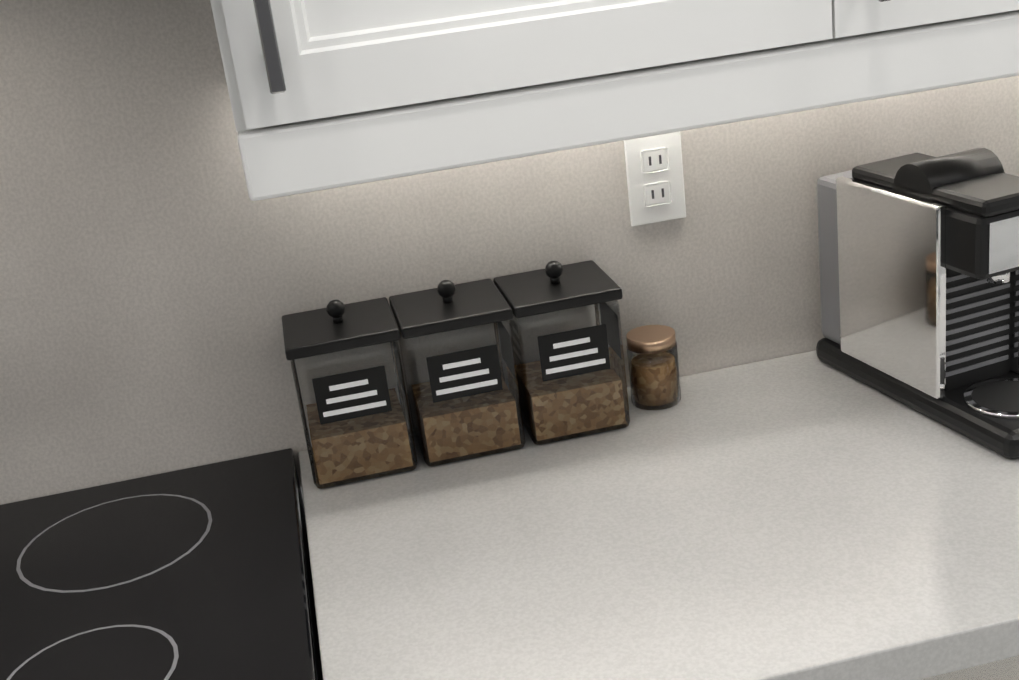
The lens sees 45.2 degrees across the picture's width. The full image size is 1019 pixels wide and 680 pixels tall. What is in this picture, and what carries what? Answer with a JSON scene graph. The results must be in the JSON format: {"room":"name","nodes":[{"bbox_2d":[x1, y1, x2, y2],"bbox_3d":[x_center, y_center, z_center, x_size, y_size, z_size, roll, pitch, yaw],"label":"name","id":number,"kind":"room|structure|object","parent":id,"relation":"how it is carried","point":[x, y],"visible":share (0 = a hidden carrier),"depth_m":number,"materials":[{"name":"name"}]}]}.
{"room":"kitchen","nodes":[
{"label":"kitchen","id":0,"kind":"room"},
{"bbox_3d":[-0.406,1.460,0.750,6.500,0.060,2.450,-11,21,-9],"label":"floor","id":1,"kind":"structure","parent":0,"visible":0},
{"bbox_2d":[0,448,322,679],"bbox_3d":[-0.510,0.742,1.286,0.760,0.927,0.731,-11,21,-9],"label":"range","id":2,"kind":"object","parent":1,"relation":"on","point":[202,572],"visible":1,"depth_m":1.25,"materials":[{"name":"black glass"}]},
{"bbox_3d":[0.563,0.552,1.503,0.620,0.870,0.648,-11,21,-9],"label":"base cabinet","id":3,"kind":"object","parent":1,"relation":"on","visible":0},
{"bbox_2d":[921,656,1018,679],"bbox_3d":[0.556,0.390,1.351,0.596,0.449,0.444,-11,21,-9],"label":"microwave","id":4,"kind":"object","parent":3,"relation":"in","point":[1006,669],"depth_m":1.07,"materials":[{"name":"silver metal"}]},
{"bbox_3d":[1.376,0.400,1.629,0.885,0.870,0.648,-11,21,-9],"label":"base cabinet","id":5,"kind":"object","parent":1,"relation":"on","visible":0},
{"bbox_2d":[298,350,1018,679],"bbox_3d":[0.776,0.075,1.394,2.004,0.039,0.630,-11,21,-9],"label":"countertop","id":6,"kind":"structure","parent":5,"relation":"on","point":[810,515],"depth_m":1.21,"materials":[{"name":"stone"}]},
{"bbox_2d":[282,297,417,487],"bbox_3d":[-0.189,0.050,1.443,0.128,0.206,0.128,-11,21,-9],"label":"canister","id":7,"kind":"object","parent":6,"relation":"on","point":[360,425],"visible":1,"depth_m":1.41,"materials":[{"name":"clear glass"}]},
{"bbox_2d":[389,279,524,465],"bbox_3d":[-0.063,0.026,1.462,0.128,0.206,0.128,-11,21,-9],"label":"canister","id":8,"kind":"object","parent":6,"relation":"on","point":[464,404],"visible":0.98,"depth_m":1.43,"materials":[{"name":"clear glass"}]},
{"bbox_2d":[493,260,629,444],"bbox_3d":[0.064,0.002,1.482,0.128,0.206,0.128,-11,21,-9],"label":"canister","id":9,"kind":"object","parent":6,"relation":"on","point":[572,383],"visible":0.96,"depth_m":1.45,"materials":[{"name":"clear glass"}]},
{"bbox_2d":[626,325,680,409],"bbox_3d":[0.179,0.034,1.525,0.062,0.090,0.062,-11,21,-9],"label":"spice jar","id":10,"kind":"object","parent":6,"relation":"on","point":[653,364],"visible":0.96,"depth_m":1.51,"materials":[{"name":"clear glass"}]},
{"bbox_2d":[816,148,1018,458],"bbox_3d":[0.500,-0.070,1.405,0.125,0.289,0.360,-14,21,-17],"label":"coffee machine","id":11,"kind":"object","parent":6,"relation":"on","point":[919,270],"visible":1,"depth_m":1.37,"materials":[{"name":"black plastic"}]},
{"bbox_3d":[-0.810,-0.190,1.359,6.500,2.680,0.100,-11,21,-9],"label":"wall","id":12,"kind":"structure","parent":0,"visible":0},
{"bbox_2d":[0,0,1018,504],"bbox_3d":[-0.828,-0.396,1.226,6.300,1.440,0.008,-11,21,-9],"label":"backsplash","id":13,"kind":"structure","parent":12,"relation":"attached to","point":[160,272],"depth_m":1.47,"materials":[{"name":"paint"}]},
{"bbox_2d":[623,131,685,226],"bbox_3d":[0.179,-0.201,1.505,0.072,0.116,0.008,-11,21,-9],"label":"electrical outlet","id":14,"kind":"object","parent":13,"relation":"attached to","point":[655,177],"visible":0.83,"depth_m":1.50,"materials":[{"name":"white plastic"}]},
{"bbox_2d":[210,0,825,155],"bbox_3d":[-0.074,-0.831,1.044,0.548,1.184,0.351,-11,21,-9],"label":"upper cabinet","id":15,"kind":"object","parent":12,"relation":"attached to","point":[326,94],"depth_m":1.07,"materials":[{"name":"white wood"}]},
{"bbox_2d":[826,0,1018,63],"bbox_3d":[0.485,-0.936,1.131,0.602,1.184,0.351,-11,21,-9],"label":"upper cabinet","id":16,"kind":"object","parent":12,"relation":"attached to","point":[854,28],"depth_m":1.14,"materials":[{"name":"white wood"}]}
]}

